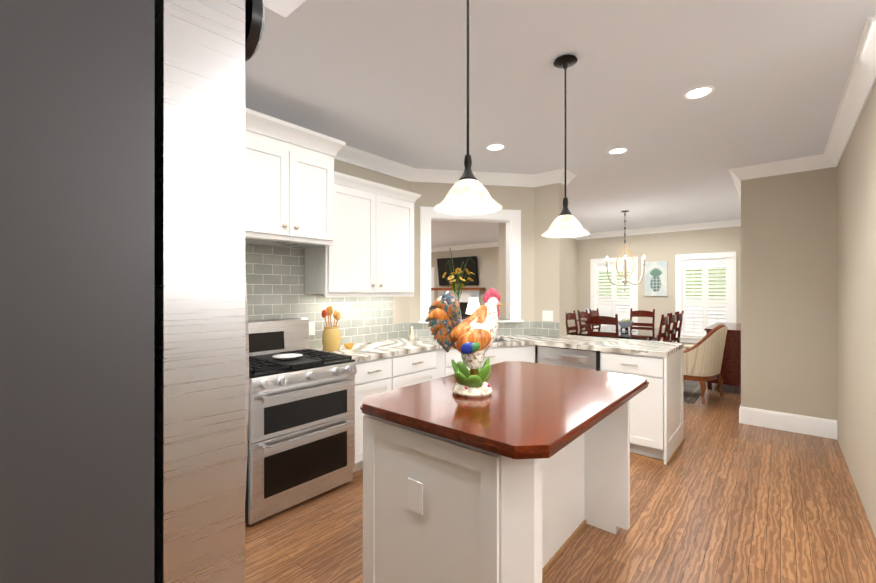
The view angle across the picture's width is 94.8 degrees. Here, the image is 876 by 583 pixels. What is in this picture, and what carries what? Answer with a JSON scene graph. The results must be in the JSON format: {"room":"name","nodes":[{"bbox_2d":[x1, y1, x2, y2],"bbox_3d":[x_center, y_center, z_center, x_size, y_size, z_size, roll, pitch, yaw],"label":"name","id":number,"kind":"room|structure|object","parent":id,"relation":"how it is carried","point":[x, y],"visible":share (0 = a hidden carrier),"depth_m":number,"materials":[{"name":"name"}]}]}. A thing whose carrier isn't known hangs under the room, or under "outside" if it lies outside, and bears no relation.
{"room":"kitchen","nodes":[
{"label":"kitchen","id":0,"kind":"room"},
{"bbox_2d":[442,247,474,319],"bbox_3d":[0.253,0.424,5.257,0.432,1.993,0.435,0,0,40],"label":"flowers","id":1,"kind":"object","parent":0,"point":[458,285],"visible":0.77,"depth_m":5.25,"materials":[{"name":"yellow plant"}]},
{"bbox_2d":[245,383,875,582],"bbox_3d":[0.213,1.470,5.399,13.000,0.100,10.360,0,0,40],"label":"floor","id":2,"kind":"structure","parent":0,"point":[724,496],"depth_m":2.44,"materials":[{"name":"brown wood"}]},
{"bbox_2d":[0,0,264,582],"bbox_3d":[-0.726,0.528,0.477,0.912,1.780,0.920,0,0,44],"label":"fridge","id":3,"kind":"object","parent":2,"relation":"on","point":[124,381],"visible":1,"depth_m":0.32,"materials":[{"name":"grey metal"}]},
{"bbox_2d":[245,318,356,524],"bbox_3d":[-1.088,0.807,2.868,0.747,1.175,0.762,0,0,40],"label":"range","id":4,"kind":"object","parent":2,"relation":"on","point":[301,439],"visible":0.81,"depth_m":2.66,"materials":[{"name":"grey metal"}]},
{"bbox_2d":[272,353,302,359],"bbox_3d":[-1.060,0.464,2.845,0.204,0.021,0.204,0,0,40],"label":"plate","id":5,"kind":"object","parent":4,"relation":"on","point":[286,356],"visible":1,"depth_m":2.87,"materials":[{"name":"white ceramic"}]},
{"bbox_2d":[353,350,435,472],"bbox_3d":[-0.556,0.980,3.590,0.656,0.879,0.990,0,0,40],"label":"base cabinet","id":6,"kind":"object","parent":2,"relation":"on","point":[376,376],"visible":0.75,"depth_m":3.29,"materials":[{"name":"white wood"}]},
{"bbox_2d":[431,288,484,316],"bbox_3d":[0.464,0.659,11.417,1.800,1.530,0.450,0,0,40],"label":"fireplace","id":7,"kind":"object","parent":2,"relation":"on","point":[466,294],"visible":0.25,"depth_m":11.36,"materials":[{"name":"white"}]},
{"bbox_2d":[435,345,537,378],"bbox_3d":[0.428,0.981,4.313,1.220,0.880,1.380,0,0,40],"label":"base cabinet","id":8,"kind":"object","parent":2,"relation":"on","point":[444,358],"visible":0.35,"depth_m":3.68,"materials":[{"name":"white wood"}]},
{"bbox_2d":[313,337,536,362],"bbox_3d":[0.105,0.519,3.935,1.225,0.040,2.378,0,0,40],"label":"countertop","id":9,"kind":"structure","parent":8,"relation":"on","point":[362,352],"depth_m":3.65,"materials":[{"name":"white stone"}]},
{"bbox_2d":[322,306,340,350],"bbox_3d":[-0.897,0.306,3.409,0.154,0.382,0.163,0,0,40],"label":"utensil crock","id":10,"kind":"object","parent":9,"relation":"on","point":[331,338],"visible":1,"depth_m":3.35,"materials":[{"name":"yellow ceramic"}]},
{"bbox_2d":[344,343,353,348],"bbox_3d":[-0.772,0.475,3.495,0.082,0.045,0.084,0,0,40],"label":"bowl","id":11,"kind":"object","parent":9,"relation":"on","point":[348,345],"visible":1,"depth_m":3.47,"materials":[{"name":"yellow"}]},
{"bbox_2d":[410,326,414,338],"bbox_3d":[-0.274,0.430,4.207,0.056,0.136,0.074,0,0,40],"label":"figurine","id":12,"kind":"object","parent":9,"relation":"on","point":[411,333],"visible":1,"depth_m":4.19,"materials":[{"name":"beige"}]},
{"bbox_2d":[496,335,683,356],"bbox_3d":[1.471,0.519,4.146,1.710,0.040,0.805,0,0,40],"label":"countertop","id":13,"kind":"structure","parent":8,"relation":"on","point":[616,345],"depth_m":3.87,"materials":[{"name":"white stone"}]},
{"bbox_2d":[363,397,632,582],"bbox_3d":[0.397,0.975,2.062,0.795,0.888,1.353,0,0,40],"label":"kitchen island","id":14,"kind":"object","parent":2,"relation":"on","point":[520,473],"depth_m":1.61,"materials":[{"name":"white wood"}]},
{"bbox_2d":[360,361,648,468],"bbox_3d":[0.411,0.509,2.053,0.922,0.041,1.422,0,0,40],"label":"island countertop","id":15,"kind":"structure","parent":14,"relation":"on","point":[532,412],"depth_m":1.71,"materials":[{"name":"brown wood"}]},
{"bbox_2d":[425,288,502,397],"bbox_3d":[0.125,0.235,1.934,0.258,0.506,0.313,0,0,40],"label":"rooster","id":16,"kind":"object","parent":15,"relation":"on","point":[471,338],"visible":1,"depth_m":1.89,"materials":[{"name":"multicoloured ceramic"}]},
{"bbox_2d":[538,346,599,370],"bbox_3d":[1.414,0.984,4.063,0.592,0.872,0.666,0,0,40],"label":"dishwasher","id":17,"kind":"object","parent":2,"relation":"on","point":[575,358],"visible":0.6,"depth_m":3.81,"materials":[{"name":"silver metal"}]},
{"bbox_2d":[600,348,683,465],"bbox_3d":[1.860,0.980,3.694,0.553,0.879,0.660,0,0,40],"label":"base cabinet","id":18,"kind":"object","parent":2,"relation":"on","point":[656,417],"depth_m":3.43,"materials":[{"name":"white wood"}]},
{"bbox_2d":[683,380,707,403],"bbox_3d":[3.235,1.415,6.875,2.300,0.010,2.700,0,0,40],"label":"rug","id":19,"kind":"object","parent":2,"relation":"on","point":[691,391],"visible":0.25,"depth_m":5.74,"materials":[{"name":"beige carpet"}]},
{"bbox_2d":[566,310,577,334],"bbox_3d":[2.332,0.862,6.474,0.497,1.092,0.440,0,0,40],"label":"chair","id":20,"kind":"object","parent":19,"relation":"on","point":[570,316],"visible":0.33,"depth_m":6.66,"materials":[{"name":"brown wood"}]},
{"bbox_2d":[577,309,588,330],"bbox_3d":[2.694,0.862,6.901,0.497,1.092,0.440,0,0,40],"label":"chair","id":21,"kind":"object","parent":19,"relation":"on","point":[582,314],"visible":0.23,"depth_m":7.07,"materials":[{"name":"brown wood"}]},
{"bbox_2d":[589,308,600,327],"bbox_3d":[3.056,0.863,7.328,0.497,1.092,0.440,0,0,40],"label":"chair","id":22,"kind":"object","parent":19,"relation":"on","point":[594,313],"visible":0.17,"depth_m":7.50,"materials":[{"name":"brown wood"}]},
{"bbox_2d":[588,313,618,337],"bbox_3d":[2.491,0.862,5.921,0.440,1.092,0.497,0,0,40],"label":"chair","id":23,"kind":"object","parent":19,"relation":"on","point":[607,320],"visible":0.38,"depth_m":5.72,"materials":[{"name":"brown wood"}]},
{"bbox_2d":[569,325,671,340],"bbox_3d":[3.059,1.025,6.591,1.100,0.767,1.900,0,0,40],"label":"dining table","id":24,"kind":"object","parent":19,"relation":"on","point":[646,333],"visible":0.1,"depth_m":6.30,"materials":[{"name":"brown"}]},
{"bbox_2d":[615,319,635,331],"bbox_3d":[3.059,0.546,6.592,0.320,0.188,0.320,0,0,40],"label":"centerpiece bowl","id":25,"kind":"object","parent":24,"relation":"on","point":[625,323],"visible":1,"depth_m":6.53,"materials":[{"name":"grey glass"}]},
{"bbox_2d":[630,308,654,327],"bbox_3d":[3.627,0.862,7.262,0.440,1.092,0.497,0,0,40],"label":"chair","id":26,"kind":"object","parent":19,"relation":"on","point":[641,313],"visible":0.38,"depth_m":7.43,"materials":[{"name":"brown wood"}]},
{"bbox_2d":[657,313,669,341],"bbox_3d":[3.062,0.862,5.855,0.497,1.092,0.440,0,0,40],"label":"chair","id":27,"kind":"object","parent":19,"relation":"on","point":[664,321],"visible":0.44,"depth_m":5.61,"materials":[{"name":"brown wood"}]},
{"bbox_2d":[666,312,676,341],"bbox_3d":[3.424,0.862,6.282,0.497,1.092,0.440,0,0,40],"label":"chair","id":28,"kind":"object","parent":19,"relation":"on","point":[672,318],"visible":0.31,"depth_m":6.04,"materials":[{"name":"brown wood"}]},
{"bbox_2d":[674,311,683,342],"bbox_3d":[3.787,0.862,6.709,0.497,1.092,0.440,0,0,40],"label":"chair","id":29,"kind":"object","parent":19,"relation":"on","point":[680,319],"visible":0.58,"depth_m":6.47,"materials":[{"name":"brown wood"}]},
{"bbox_2d":[683,324,727,404],"bbox_3d":[3.423,0.910,5.390,0.699,0.990,0.710,0,0,-38],"label":"armchair","id":30,"kind":"object","parent":19,"relation":"on","point":[702,360],"visible":0.77,"depth_m":5.08,"materials":[{"name":"beige fabric"}]},
{"bbox_2d":[704,322,740,393],"bbox_3d":[4.484,0.969,6.177,0.490,0.877,1.510,0,0,40],"label":"sideboard","id":31,"kind":"object","parent":2,"relation":"on","point":[730,372],"visible":0.44,"depth_m":5.59,"materials":[{"name":"brown wood"}]},
{"bbox_3d":[0.610,1.021,6.872,0.468,0.800,0.480,0,0,40],"label":"console","id":32,"kind":"object","parent":2,"relation":"on","visible":0},
{"bbox_2d":[466,297,479,313],"bbox_3d":[0.610,0.360,6.872,0.276,0.520,0.280,0,0,40],"label":"lamp","id":33,"kind":"object","parent":32,"relation":"on","point":[473,305],"visible":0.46,"depth_m":6.79,"materials":[{"name":"white fabric"}]},
{"bbox_2d":[245,82,875,537],"bbox_3d":[0.245,0.051,5.438,12.700,2.740,10.160,0,0,40],"label":"wall","id":34,"kind":"structure","parent":0,"point":[803,244],"depth_m":4.13,"materials":[{"name":"beige paint"}]},
{"bbox_2d":[245,108,345,248],"bbox_3d":[-1.199,-0.761,2.962,0.494,0.810,0.907,0,0,40],"label":"upper cabinet","id":35,"kind":"object","parent":34,"relation":"attached to","point":[289,185],"visible":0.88,"depth_m":2.83,"materials":[{"name":"white painted wood"}]},
{"bbox_2d":[304,171,420,296],"bbox_3d":[-0.650,-0.457,3.714,0.360,1.010,1.072,0,0,40],"label":"upper cabinet","id":36,"kind":"object","parent":34,"relation":"attached to","point":[369,252],"visible":0.92,"depth_m":3.52,"materials":[{"name":"white wood"}]},
{"bbox_2d":[245,245,558,348],"bbox_3d":[-0.557,0.072,3.158,1.224,0.851,4.425,0,0,40],"label":"backsplash","id":37,"kind":"structure","parent":34,"relation":"attached to","point":[275,281],"depth_m":3.49,"materials":[{"name":"tile"}]},
{"bbox_2d":[309,321,314,334],"bbox_3d":[-1.089,0.317,3.462,0.006,0.115,0.070,0,0,40],"label":"electrical outlet","id":38,"kind":"object","parent":37,"relation":"attached to","point":[311,328],"visible":0.64,"depth_m":3.47,"materials":[{"name":"white plastic"}]},
{"bbox_2d":[431,267,433,303],"bbox_3d":[-0.482,0.134,12.583,1.090,1.740,0.200,0,0,40],"label":"window","id":39,"kind":"structure","parent":34,"relation":"in","point":[432,283],"depth_m":12.22,"materials":[{"name":"white"}]},
{"bbox_2d":[437,256,478,285],"bbox_3d":[0.546,-0.574,11.515,1.400,0.798,0.151,0,0,40],"label":"tv","id":40,"kind":"object","parent":34,"relation":"attached to","point":[471,266],"visible":0.75,"depth_m":11.43,"materials":[{"name":"black metal"}]},
{"bbox_2d":[418,206,523,322],"bbox_3d":[0.364,-0.291,4.580,0.933,1.277,1.054,0,0,40],"label":"window frame","id":41,"kind":"structure","parent":34,"relation":"attached to","point":[511,219],"depth_m":4.32,"materials":[{"name":"white wood"}]},
{"bbox_2d":[542,310,552,320],"bbox_3d":[1.235,0.273,4.536,0.125,0.115,0.006,0,0,40],"label":"light switch","id":42,"kind":"object","parent":34,"relation":"attached to","point":[547,315],"visible":1,"depth_m":4.53,"materials":[{"name":"white plastic"}]},
{"bbox_2d":[334,15,875,251],"bbox_3d":[0.245,-1.259,5.438,12.400,0.118,9.860,0,0,40],"label":"crown molding","id":43,"kind":"structure","parent":34,"relation":"attached to","point":[860,83],"depth_m":4.07,"materials":[{"name":"white wood"}]},
{"bbox_2d":[590,257,637,328],"bbox_3d":[3.881,0.132,8.884,1.030,1.740,0.200,0,0,40],"label":"window","id":44,"kind":"structure","parent":34,"relation":"in","point":[608,298],"depth_m":8.87,"materials":[{"name":"white"}]},
{"bbox_2d":[645,261,667,295],"bbox_3d":[4.482,-0.263,8.286,0.420,0.710,0.033,0,0,40],"label":"framed picture","id":45,"kind":"object","parent":34,"relation":"attached to","point":[656,278],"visible":1,"depth_m":8.27,"materials":[{"name":"paper"}]},
{"bbox_2d":[675,251,735,342],"bbox_3d":[5.167,0.132,7.795,1.020,1.740,0.200,0,0,40],"label":"window","id":46,"kind":"structure","parent":34,"relation":"in","point":[705,290],"depth_m":7.79,"materials":[{"name":"white"}]},
{"bbox_2d":[739,405,741,422],"bbox_3d":[4.490,1.331,5.801,0.016,0.180,3.816,0,0,40],"label":"baseboard","id":47,"kind":"structure","parent":34,"relation":"attached to","point":[740,409],"depth_m":4.34,"materials":[{"name":"white wood"}]},
{"bbox_2d":[742,407,836,439],"bbox_3d":[3.557,1.330,4.101,0.720,0.180,0.016,0,0,40],"label":"baseboard","id":48,"kind":"structure","parent":34,"relation":"attached to","point":[813,426],"depth_m":4.08,"materials":[{"name":"white wood"}]},
{"bbox_2d":[245,0,875,247],"bbox_3d":[0.213,-1.369,5.400,13.000,0.100,10.360,0,0,40],"label":"ceiling","id":49,"kind":"structure","parent":0,"point":[386,79],"depth_m":2.61,"materials":[{"name":"white paint"}]},
{"bbox_2d":[263,0,305,16],"bbox_3d":[0.037,-0.814,0.027,1.172,0.887,0.566,0,0,40],"label":"ceiling light","id":50,"kind":"object","parent":49,"relation":"attached to","point":[285,8],"visible":1,"depth_m":0.52,"materials":[{"name":"white"}]},
{"bbox_2d":[434,0,502,214],"bbox_3d":[0.117,-0.823,1.575,0.270,0.997,0.270,0,0,40],"label":"pendant light","id":51,"kind":"object","parent":49,"relation":"hanging from","point":[468,194],"visible":1,"depth_m":1.56,"materials":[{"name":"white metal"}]},
{"bbox_2d":[486,143,504,150],"bbox_3d":[0.525,-1.317,3.680,0.180,0.006,0.180,0,0,40],"label":"recessed light","id":52,"kind":"object","parent":49,"relation":"in","point":[494,147],"visible":1,"depth_m":3.68,"materials":[{"name":"white"}]},
{"bbox_2d":[541,54,589,237],"bbox_3d":[0.725,-0.823,2.292,0.270,0.997,0.270,0,0,40],"label":"pendant light","id":53,"kind":"object","parent":49,"relation":"hanging from","point":[565,223],"visible":1,"depth_m":2.27,"materials":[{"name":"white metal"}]},
{"bbox_2d":[607,148,627,154],"bbox_3d":[1.687,-1.317,3.784,0.180,0.006,0.180,0,0,40],"label":"recessed light","id":54,"kind":"object","parent":49,"relation":"in","point":[614,151],"visible":1,"depth_m":3.79,"materials":[{"name":"white"}]},
{"bbox_2d":[605,211,645,290],"bbox_3d":[3.059,-0.659,6.592,0.662,1.320,0.652,0,0,40],"label":"chandelier","id":55,"kind":"object","parent":49,"relation":"hanging from","point":[624,276],"visible":1,"depth_m":6.57,"materials":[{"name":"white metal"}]},
{"bbox_2d":[683,86,714,98],"bbox_3d":[1.729,-1.318,2.673,0.180,0.006,0.180,0,0,40],"label":"recessed light","id":56,"kind":"object","parent":49,"relation":"in","point":[698,92],"visible":1,"depth_m":2.67,"materials":[{"name":"white"}]}
]}

